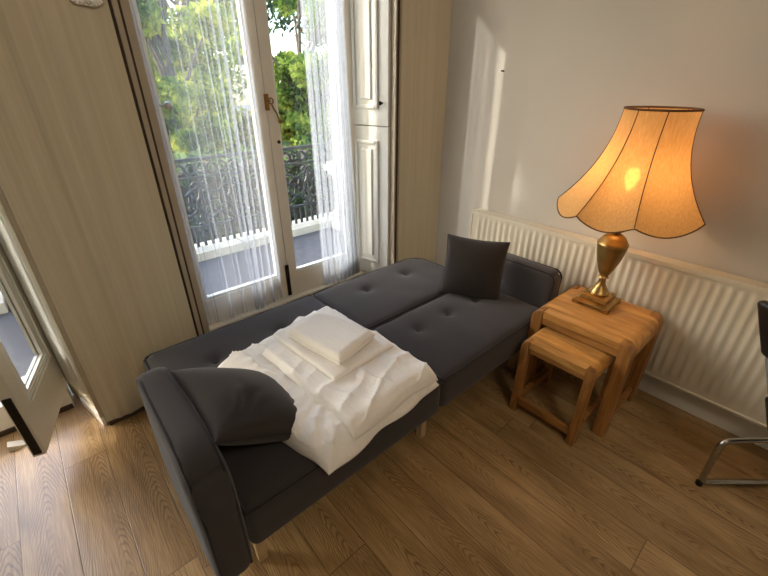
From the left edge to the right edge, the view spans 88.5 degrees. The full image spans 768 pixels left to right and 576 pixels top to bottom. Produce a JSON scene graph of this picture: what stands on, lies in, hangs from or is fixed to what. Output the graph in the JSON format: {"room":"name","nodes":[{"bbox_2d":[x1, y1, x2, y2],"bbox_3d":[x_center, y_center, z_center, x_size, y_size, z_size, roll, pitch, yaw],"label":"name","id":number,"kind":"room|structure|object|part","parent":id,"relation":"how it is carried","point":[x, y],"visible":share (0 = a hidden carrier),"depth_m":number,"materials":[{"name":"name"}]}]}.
{"room":"living room","nodes":[
{"label":"living room","id":0,"kind":"room"},
{"bbox_2d":[0,0,196,421],"bbox_3d":[-1.301,-0.776,1.515,0.687,2.938,0.386,-22,35,-36],"label":"wall","id":1,"kind":"structure","parent":0,"point":[78,184],"depth_m":1.56,"materials":[{"name":"beige wood"}]},
{"bbox_2d":[0,243,67,456],"bbox_3d":[-1.517,-0.469,1.259,0.051,2.344,0.547,-13,31,-23],"label":"door","id":2,"kind":"structure","parent":1,"relation":"in","point":[32,404],"depth_m":1.65,"materials":[{"name":"beige paint"}]},
{"bbox_2d":[0,403,73,436],"bbox_3d":[-2.083,0.804,1.669,1.265,0.022,0.014,-22,35,-36],"label":"trim","id":3,"kind":"structure","parent":1,"relation":"attached to","point":[70,406],"depth_m":1.90,"materials":[{"name":"wood"}]},
{"bbox_2d":[0,376,74,431],"bbox_3d":[-2.159,0.710,1.711,1.280,0.150,0.205,-22,35,-36],"label":"trim","id":4,"kind":"structure","parent":1,"relation":"attached to","point":[5,421],"depth_m":1.89,"materials":[{"name":"beige paint"}]},
{"bbox_2d":[0,202,87,393],"bbox_3d":[-1.510,-0.542,1.394,0.161,2.340,0.025,15,31,26],"label":"window shutter","id":5,"kind":"object","parent":1,"relation":"attached to","point":[9,241],"visible":0.99,"depth_m":1.68,"materials":[{"name":"white paint"}]},
{"bbox_2d":[0,187,106,422],"bbox_3d":[-1.394,-0.476,1.365,0.016,2.570,0.072,-22,35,-36],"label":"jamb","id":6,"kind":"object","parent":1,"relation":"attached to","point":[3,200],"visible":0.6,"depth_m":1.60,"materials":[{"name":"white paint"}]},
{"bbox_2d":[70,0,102,6],"bbox_3d":[-1.029,-1.131,1.301,0.104,0.331,0.012,-22,35,-36],"label":"wall mirror","id":7,"kind":"object","parent":1,"relation":"attached to","point":[93,3],"visible":1,"depth_m":1.37,"materials":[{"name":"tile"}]},
{"bbox_2d":[80,397,106,425],"bbox_3d":[-1.468,0.620,1.988,0.253,0.050,0.013,18,33,31],"label":"baseboard reveal","id":8,"kind":"structure","parent":1,"relation":"attached to","point":[92,410],"depth_m":1.97,"materials":[{"name":"beige paint"}]},
{"bbox_2d":[109,406,144,425],"bbox_3d":[-1.171,0.594,2.079,0.478,0.012,0.019,-22,35,-36],"label":"baseboard","id":9,"kind":"structure","parent":1,"relation":"attached to","point":[141,409],"depth_m":1.98,"materials":[{"name":"black wood"}]},
{"bbox_2d":[107,0,209,335],"bbox_3d":[-1.047,-0.680,1.731,0.078,2.550,0.244,-22,35,-36],"label":"door frame","id":10,"kind":"structure","parent":1,"relation":"in","point":[125,6],"depth_m":1.69,"materials":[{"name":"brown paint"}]},
{"bbox_2d":[128,0,291,324],"bbox_3d":[-0.885,-0.882,2.047,0.640,2.346,0.108,-22,35,-36],"label":"door","id":11,"kind":"structure","parent":1,"relation":"in","point":[228,303],"depth_m":2.30,"materials":[{"name":"beige paint"}]},
{"bbox_3d":[-1.035,-0.869,1.875,0.070,0.038,0.038,19,33,32],"label":"curtain knob","id":12,"kind":"part","parent":11,"relation":"part of","materials":[{"name":"metal"}]},
{"bbox_2d":[209,270,366,330],"bbox_3d":[-0.689,0.102,2.864,1.330,0.150,0.205,-22,35,-36],"label":"trim","id":13,"kind":"structure","parent":1,"relation":"attached to","point":[311,291],"depth_m":2.72,"materials":[{"name":"beige paint"}]},
{"bbox_2d":[0,351,767,575],"bbox_3d":[-0.059,1.598,0.291,5.265,0.100,5.350,-22,35,-36],"label":"floor","id":14,"kind":"structure","parent":0,"point":[490,488],"depth_m":1.59,"materials":[{"name":"brown wood"}]},
{"bbox_2d":[7,440,25,451],"bbox_3d":[-1.693,0.717,1.823,0.067,0.032,0.040,-22,35,-36],"label":"wedge","id":15,"kind":"object","parent":14,"relation":"on","point":[12,445],"visible":0.82,"depth_m":1.81,"materials":[{"name":"white plastic"}]},
{"bbox_2d":[136,252,561,575],"bbox_3d":[-0.087,0.286,1.978,1.944,0.650,1.026,-22,35,-36],"label":"bed","id":16,"kind":"object","parent":14,"relation":"on","point":[230,497],"visible":0.68,"depth_m":1.69,"materials":[{"name":"grey fabric"}]},
{"bbox_3d":[-0.620,0.560,1.260,0.122,0.465,0.590,-22,35,-36],"label":"arm","id":17,"kind":"part","parent":16,"relation":"part of","materials":[{"name":"grey fabric"}]},
{"bbox_2d":[145,296,325,370],"bbox_3d":[-0.585,0.325,1.875,0.882,0.188,0.497,-22,35,-36],"label":"cushion","id":18,"kind":"object","parent":16,"relation":"on","point":[210,349],"depth_m":1.84,"materials":[{"name":"grey fabric"}]},
{"bbox_3d":[-0.434,0.864,1.357,0.032,0.206,0.032,-22,35,-36],"label":"leg","id":19,"kind":"part","parent":16,"relation":"part of","materials":[{"name":"brown wood"}]},
{"bbox_2d":[217,311,438,474],"bbox_3d":[-0.262,0.315,1.584,0.782,0.112,0.632,23,35,37],"label":"duvet","id":20,"kind":"object","parent":16,"relation":"on","point":[318,435],"visible":0.32,"depth_m":1.30,"materials":[{"name":"white fabric"}]},
{"bbox_2d":[171,367,296,445],"bbox_3d":[-0.471,0.392,1.345,0.345,0.249,0.411,-22,35,-36],"label":"cushion","id":21,"kind":"object","parent":20,"relation":"on","point":[237,406],"visible":0.78,"depth_m":1.23,"materials":[{"name":"grey fabric"}]},
{"bbox_2d":[262,309,437,440],"bbox_3d":[-0.170,0.275,1.570,0.428,0.086,0.649,-24,36,-38],"label":"duvet cover","id":22,"kind":"object","parent":20,"relation":"on","point":[364,397],"visible":0.59,"depth_m":1.41,"materials":[{"name":"white fabric"}]},
{"bbox_2d":[273,306,393,380],"bbox_3d":[-0.222,0.206,1.629,0.437,0.020,0.306,24,36,38],"label":"pillowcase","id":23,"kind":"object","parent":22,"relation":"on","point":[378,345],"visible":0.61,"depth_m":1.53,"materials":[{"name":"white fabric"}]},
{"bbox_2d":[288,311,374,365],"bbox_3d":[-0.226,0.188,1.592,0.316,0.044,0.220,17,32,28],"label":"folded towel","id":24,"kind":"object","parent":23,"relation":"on","point":[335,339],"visible":1,"depth_m":1.56,"materials":[{"name":"white fabric"}]},
{"bbox_2d":[217,381,439,543],"bbox_3d":[-0.236,0.495,1.552,0.846,0.188,0.493,-22,35,-36],"label":"seat cushion","id":25,"kind":"object","parent":16,"relation":"on","point":[274,483],"depth_m":1.25,"materials":[{"name":"grey fabric"}]},
{"bbox_2d":[314,258,444,329],"bbox_3d":[0.069,0.054,2.388,0.857,0.188,0.497,-22,35,-36],"label":"cushion","id":26,"kind":"object","parent":16,"relation":"on","point":[373,299],"depth_m":2.25,"materials":[{"name":"grey fabric"}]},
{"bbox_3d":[0.176,0.612,1.836,0.032,0.206,0.032,-22,35,-36],"label":"leg","id":27,"kind":"part","parent":16,"relation":"part of","materials":[{"name":"brown wood"}]},
{"bbox_2d":[372,292,538,406],"bbox_3d":[0.396,0.232,2.051,0.840,0.188,0.488,-22,35,-36],"label":"seat cushion","id":28,"kind":"object","parent":16,"relation":"on","point":[462,339],"depth_m":1.91,"materials":[{"name":"grey fabric"}]},
{"bbox_2d":[439,234,509,299],"bbox_3d":[0.494,-0.110,2.178,0.355,0.341,0.144,6,28,12],"label":"cushion","id":29,"kind":"object","parent":16,"relation":"on","point":[473,267],"visible":0.94,"depth_m":2.13,"materials":[{"name":"grey fabric"}]},
{"bbox_3d":[0.752,0.374,2.288,0.032,0.206,0.032,-22,35,-36],"label":"leg","id":30,"kind":"part","parent":16,"relation":"part of","materials":[{"name":"brown wood"}]},
{"bbox_3d":[0.754,0.029,2.310,0.128,0.427,0.487,-22,35,-36],"label":"arm","id":31,"kind":"part","parent":16,"relation":"part of","materials":[{"name":"grey fabric"}]},
{"bbox_2d":[509,326,615,446],"bbox_3d":[0.895,0.430,1.939,0.370,0.432,0.332,-22,35,-36],"label":"table","id":32,"kind":"object","parent":14,"relation":"on","point":[586,362],"visible":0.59,"depth_m":1.81,"materials":[{"name":"brown wood"}]},
{"bbox_3d":[0.674,0.428,1.942,0.045,0.432,0.034,-22,35,-36],"label":"leg","id":33,"kind":"part","parent":32,"relation":"part of","materials":[{"name":"brown wood"}]},
{"bbox_3d":[0.772,0.615,1.914,0.022,0.038,0.262,-22,35,-36],"label":"rail","id":34,"kind":"part","parent":32,"relation":"part of","materials":[{"name":"brown wood"}]},
{"bbox_3d":[0.917,0.328,2.133,0.045,0.432,0.034,-22,35,-36],"label":"leg","id":35,"kind":"part","parent":32,"relation":"part of","materials":[{"name":"brown wood"}]},
{"bbox_3d":[0.872,0.532,1.745,0.045,0.432,0.034,-22,35,-36],"label":"leg","id":36,"kind":"part","parent":32,"relation":"part of","materials":[{"name":"brown wood"}]},
{"bbox_3d":[1.115,0.432,1.936,0.045,0.432,0.034,-22,35,-36],"label":"leg","id":37,"kind":"part","parent":32,"relation":"part of","materials":[{"name":"brown wood"}]},
{"bbox_2d":[524,285,663,436],"bbox_3d":[1.037,0.340,2.021,0.410,0.516,0.457,-22,35,-36],"label":"table","id":38,"kind":"object","parent":14,"relation":"on","point":[628,331],"visible":0.89,"depth_m":1.84,"materials":[{"name":"brown wood"}]},
{"bbox_3d":[0.771,0.323,2.052,0.060,0.516,0.052,-22,35,-36],"label":"leg","id":39,"kind":"part","parent":38,"relation":"part of","materials":[{"name":"brown wood"}]},
{"bbox_3d":[1.033,0.215,2.258,0.060,0.516,0.052,-22,35,-36],"label":"leg","id":40,"kind":"part","parent":38,"relation":"part of","materials":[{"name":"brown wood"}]},
{"bbox_3d":[1.040,0.464,1.784,0.060,0.516,0.052,-22,35,-36],"label":"leg","id":41,"kind":"part","parent":38,"relation":"part of","materials":[{"name":"brown wood"}]},
{"bbox_2d":[557,106,705,314],"bbox_3d":[1.071,-0.318,1.760,0.550,0.890,0.584,-22,35,-36],"label":"table lamp","id":42,"kind":"object","parent":38,"relation":"on","point":[641,181],"visible":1,"depth_m":1.54,"materials":[{"name":"fabric"}]},
{"bbox_3d":[0.918,-0.591,1.766,0.188,0.404,0.004,20,34,33],"label":"rib trim","id":43,"kind":"part","parent":42,"relation":"part of","materials":[{"name":"brown fabric"}]},
{"bbox_3d":[0.887,-0.491,1.576,0.178,0.404,0.009,-8,29,-14],"label":"rib trim","id":44,"kind":"part","parent":42,"relation":"part of","materials":[{"name":"brown fabric"}]},
{"bbox_3d":[1.071,-0.512,1.660,0.546,0.445,0.580,-22,35,-36],"label":"lamp shade","id":45,"kind":"part","parent":42,"relation":"part of","materials":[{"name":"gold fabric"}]},
{"bbox_3d":[1.071,-0.333,1.754,0.552,0.048,0.585,-22,35,-36],"label":"hem trim","id":46,"kind":"part","parent":42,"relation":"part of","materials":[{"name":"brown fabric"}]},
{"bbox_3d":[0.998,-0.438,1.476,0.011,0.404,0.160,16,32,28],"label":"rib trim","id":47,"kind":"part","parent":42,"relation":"part of","materials":[{"name":"brown fabric"}]},
{"bbox_3d":[1.095,-0.704,1.547,0.267,0.008,0.273,-22,35,-36],"label":"trim","id":48,"kind":"part","parent":42,"relation":"part of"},
{"bbox_3d":[1.222,-0.454,1.505,0.006,0.404,0.139,-20,34,-33],"label":"rib trim","id":49,"kind":"part","parent":42,"relation":"part of","materials":[{"name":"brown fabric"}]},
{"bbox_3d":[1.302,0.356,1.990,0.060,0.516,0.052,-22,35,-36],"label":"leg","id":50,"kind":"part","parent":38,"relation":"part of","materials":[{"name":"brown wood"}]},
{"bbox_2d":[695,300,767,486],"bbox_3d":[1.464,0.534,1.242,0.595,0.897,0.486,0,28,0],"label":"chair","id":51,"kind":"object","parent":14,"relation":"on","point":[762,306],"visible":1,"depth_m":1.53,"materials":[{"name":"silver metal"}]},
{"bbox_3d":[1.516,0.683,1.581,0.414,0.318,0.023,0,28,0],"label":"sled frame","id":52,"kind":"part","parent":51,"relation":"part of","materials":[{"name":"silver metal"}]},
{"bbox_3d":[1.237,0.235,1.085,0.141,0.220,0.460,0,28,0],"label":"backrest","id":53,"kind":"part","parent":51,"relation":"part of","materials":[{"name":"black leather"}]},
{"bbox_3d":[1.339,0.411,1.177,0.102,0.172,0.449,0,28,0],"label":"panel","id":54,"kind":"part","parent":51,"relation":"part of","materials":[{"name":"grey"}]},
{"bbox_2d":[396,0,451,262],"bbox_3d":[0.090,-1.319,2.546,0.390,2.938,0.490,-22,35,-36],"label":"wall","id":55,"kind":"structure","parent":0,"point":[425,25],"depth_m":2.54,"materials":[{"name":"beige paper"}]},
{"bbox_2d":[253,0,359,295],"bbox_3d":[-0.443,-1.084,2.429,0.636,2.346,0.048,-22,35,-36],"label":"door","id":56,"kind":"structure","parent":55,"relation":"in","point":[322,271],"depth_m":2.55,"materials":[{"name":"beige paint"}]},
{"bbox_3d":[-0.656,-1.040,2.206,0.028,0.085,0.005,-22,35,-36],"label":"lock plate","id":57,"kind":"part","parent":56,"relation":"part of","materials":[{"name":"gold metal"}]},
{"bbox_2d":[267,97,281,123],"bbox_3d":[-0.624,-1.000,2.222,0.073,0.136,0.054,-22,35,-36],"label":"door handle","id":58,"kind":"object","parent":56,"relation":"in","point":[268,100],"visible":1,"depth_m":2.19,"materials":[{"name":"gold metal"}]},
{"bbox_2d":[350,0,390,271],"bbox_3d":[-0.110,-1.150,2.538,0.325,2.330,0.063,18,33,30],"label":"window shutter","id":59,"kind":"object","parent":55,"relation":"attached to","point":[370,19],"visible":0.91,"depth_m":2.56,"materials":[{"name":"white paint"}]},
{"bbox_3d":[-0.119,-1.632,2.289,0.195,1.074,0.013,18,33,30],"label":"raised moulding","id":60,"kind":"part","parent":59,"relation":"part of","materials":[{"name":"white paint"}]},
{"bbox_3d":[-0.119,-0.599,2.833,0.195,0.880,0.013,18,33,30],"label":"raised moulding","id":61,"kind":"part","parent":59,"relation":"part of","materials":[{"name":"white paint"}]},
{"bbox_3d":[-0.099,-1.631,2.302,0.325,1.259,0.026,18,33,30],"label":"panel","id":62,"kind":"part","parent":59,"relation":"part of","materials":[{"name":"white paint"}]},
{"bbox_3d":[-0.099,-0.597,2.846,0.325,1.065,0.026,18,33,30],"label":"panel","id":63,"kind":"part","parent":59,"relation":"part of","materials":[{"name":"white paint"}]},
{"bbox_2d":[355,98,390,272],"bbox_3d":[-0.082,-1.128,2.603,0.337,2.570,0.040,18,33,30],"label":"door frame","id":64,"kind":"structure","parent":55,"relation":"attached to","point":[390,98],"depth_m":2.61,"materials":[{"name":"beige paint"}]},
{"bbox_2d":[389,0,399,264],"bbox_3d":[0.057,-1.087,2.503,0.040,2.550,0.083,-22,35,-36],"label":"jamb","id":65,"kind":"object","parent":55,"relation":"attached to","point":[394,3],"depth_m":2.49,"materials":[{"name":"brown paint"}]},
{"bbox_2d":[435,0,767,282],"bbox_3d":[1.873,-0.549,1.097,0.100,2.950,5.350,-22,35,-36],"label":"wall","id":66,"kind":"structure","parent":0,"point":[516,139],"depth_m":1.88,"materials":[{"name":"grey paint"}]},
{"bbox_2d":[469,208,767,428],"bbox_3d":[1.302,0.121,2.017,0.088,0.610,2.118,-22,35,-36],"label":"radiator","id":67,"kind":"object","parent":66,"relation":"attached to","point":[707,348],"visible":0.66,"depth_m":1.85,"materials":[{"name":"metal"}]},
{"bbox_2d":[473,208,767,294],"bbox_3d":[1.298,-0.137,1.877,0.072,0.022,2.098,-22,35,-36],"label":"grille","id":68,"kind":"object","parent":67,"relation":"attached to","point":[747,285],"depth_m":1.88,"materials":[{"name":"metal"}]},
{"bbox_2d":[604,368,767,449],"bbox_3d":[1.958,0.787,1.591,0.018,0.125,4.720,-22,35,-36],"label":"baseboard","id":69,"kind":"structure","parent":66,"relation":"attached to","point":[732,423],"depth_m":1.96,"materials":[{"name":"beige paint"}]},
{"label":"outside","id":70,"kind":"structure","parent":0,"visible":0},
{"bbox_2d":[217,104,285,116],"bbox_3d":[-31.186,-12.180,33.326,120.000,0.100,86.000,-22,35,-36],"label":"ground","id":71,"kind":"structure","parent":70,"point":[243,106],"depth_m":77.60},
{"bbox_2d":[136,0,237,164],"bbox_3d":[-3.851,-2.984,7.562,2.732,7.643,2.458,-22,35,-36],"label":"tree","id":72,"kind":"object","parent":71,"relation":"on","point":[164,50],"visible":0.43,"depth_m":7.13,"materials":[{"name":"green plant"}]},
{"bbox_2d":[153,0,247,121],"bbox_3d":[-6.006,-6.243,11.309,4.958,9.919,5.842,6,28,11],"label":"tree","id":73,"kind":"object","parent":71,"relation":"on","point":[205,58],"visible":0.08,"depth_m":10.51,"materials":[{"name":"green plant"}]},
{"bbox_2d":[168,74,332,161],"bbox_3d":[-3.717,-3.043,10.374,9.710,5.119,1.235,-22,35,-36],"label":"shrubbery","id":74,"kind":"object","parent":71,"relation":"on","point":[246,133],"visible":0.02,"depth_m":9.62,"materials":[{"name":"green plant"}]},
{"bbox_2d":[172,133,335,243],"bbox_3d":[-2.325,-0.374,6.604,13.669,3.923,1.507,-22,35,-36],"label":"hedge","id":75,"kind":"object","parent":71,"relation":"on","point":[214,182],"visible":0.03,"depth_m":5.74,"materials":[{"name":"green plant"}]},
{"bbox_2d":[223,0,331,150],"bbox_3d":[-1.795,-3.802,9.312,2.840,7.459,2.658,-19,33,-32],"label":"tree","id":76,"kind":"object","parent":71,"relation":"on","point":[302,76],"visible":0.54,"depth_m":8.72,"materials":[{"name":"green plant"}]},
{"bbox_2d":[266,0,326,85],"bbox_3d":[-1.796,-7.758,14.520,5.667,9.608,5.029,-22,35,-36],"label":"tree","id":77,"kind":"object","parent":71,"relation":"on","point":[272,9],"visible":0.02,"depth_m":12.46,"materials":[{"name":"green plant"}]},
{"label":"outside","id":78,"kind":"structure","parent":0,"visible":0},
{"bbox_2d":[0,227,344,376],"bbox_3d":[-1.914,0.252,2.912,6.800,0.160,1.380,-22,35,-36],"label":"floor","id":79,"kind":"structure","parent":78,"point":[231,270],"depth_m":3.57,"materials":[{"name":"grey concrete"}]},
{"bbox_2d":[0,212,331,314],"bbox_3d":[-2.277,-0.146,3.578,7.285,0.245,0.540,-22,35,-36],"label":"kerb","id":80,"kind":"object","parent":79,"relation":"on","point":[207,252],"visible":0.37,"depth_m":3.99,"materials":[{"name":"stone"}]},
{"bbox_2d":[0,142,336,294],"bbox_3d":[-2.423,-0.505,3.197,6.259,0.855,0.044,-22,35,-36],"label":"balcony railing","id":81,"kind":"object","parent":80,"relation":"on","point":[207,223],"visible":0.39,"depth_m":3.98,"materials":[{"name":"black metal"}]},
{"bbox_3d":[-1.828,-0.827,3.623,0.307,0.588,0.035,-22,35,-36],"label":"scroll panel","id":82,"kind":"part","parent":81,"relation":"part of","materials":[{"name":"black metal"}]},
{"bbox_3d":[-1.611,-0.917,3.793,0.307,0.588,0.035,-22,35,-36],"label":"scroll panel","id":83,"kind":"part","parent":81,"relation":"part of","materials":[{"name":"black metal"}]},
{"bbox_3d":[-1.395,-1.006,3.964,0.307,0.588,0.035,-22,35,-36],"label":"scroll panel","id":84,"kind":"part","parent":81,"relation":"part of","materials":[{"name":"black metal"}]},
{"bbox_3d":[-2.420,-0.872,3.007,6.250,0.030,0.044,-22,35,-36],"label":"rail","id":85,"kind":"part","parent":81,"relation":"part of","materials":[{"name":"black metal"}]},
{"bbox_3d":[-2.420,-0.434,3.238,6.250,0.690,0.030,-22,35,-36],"label":"cross rail","id":86,"kind":"part","parent":81,"relation":"part of","materials":[{"name":"black metal"}]},
{"bbox_3d":[-1.177,-1.096,4.134,0.307,0.588,0.035,-22,35,-36],"label":"scroll panel","id":87,"kind":"part","parent":81,"relation":"part of","materials":[{"name":"black metal"}]},
{"bbox_3d":[-0.961,-1.186,4.304,0.307,0.588,0.035,-22,35,-36],"label":"scroll panel","id":88,"kind":"part","parent":81,"relation":"part of","materials":[{"name":"black metal"}]},
{"bbox_3d":[-0.744,-1.275,4.474,0.307,0.588,0.035,-22,35,-36],"label":"scroll panel","id":89,"kind":"part","parent":81,"relation":"part of","materials":[{"name":"black metal"}]},
{"bbox_3d":[-0.527,-1.365,4.645,0.307,0.588,0.035,-22,35,-36],"label":"scroll panel","id":90,"kind":"part","parent":81,"relation":"part of","materials":[{"name":"black metal"}]},
{"bbox_2d":[323,0,343,231],"bbox_3d":[-0.317,-2.112,3.797,0.480,3.200,0.490,-22,35,-36],"label":"stone pillar","id":91,"kind":"structure","parent":79,"relation":"on","point":[333,168],"depth_m":4.01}
]}

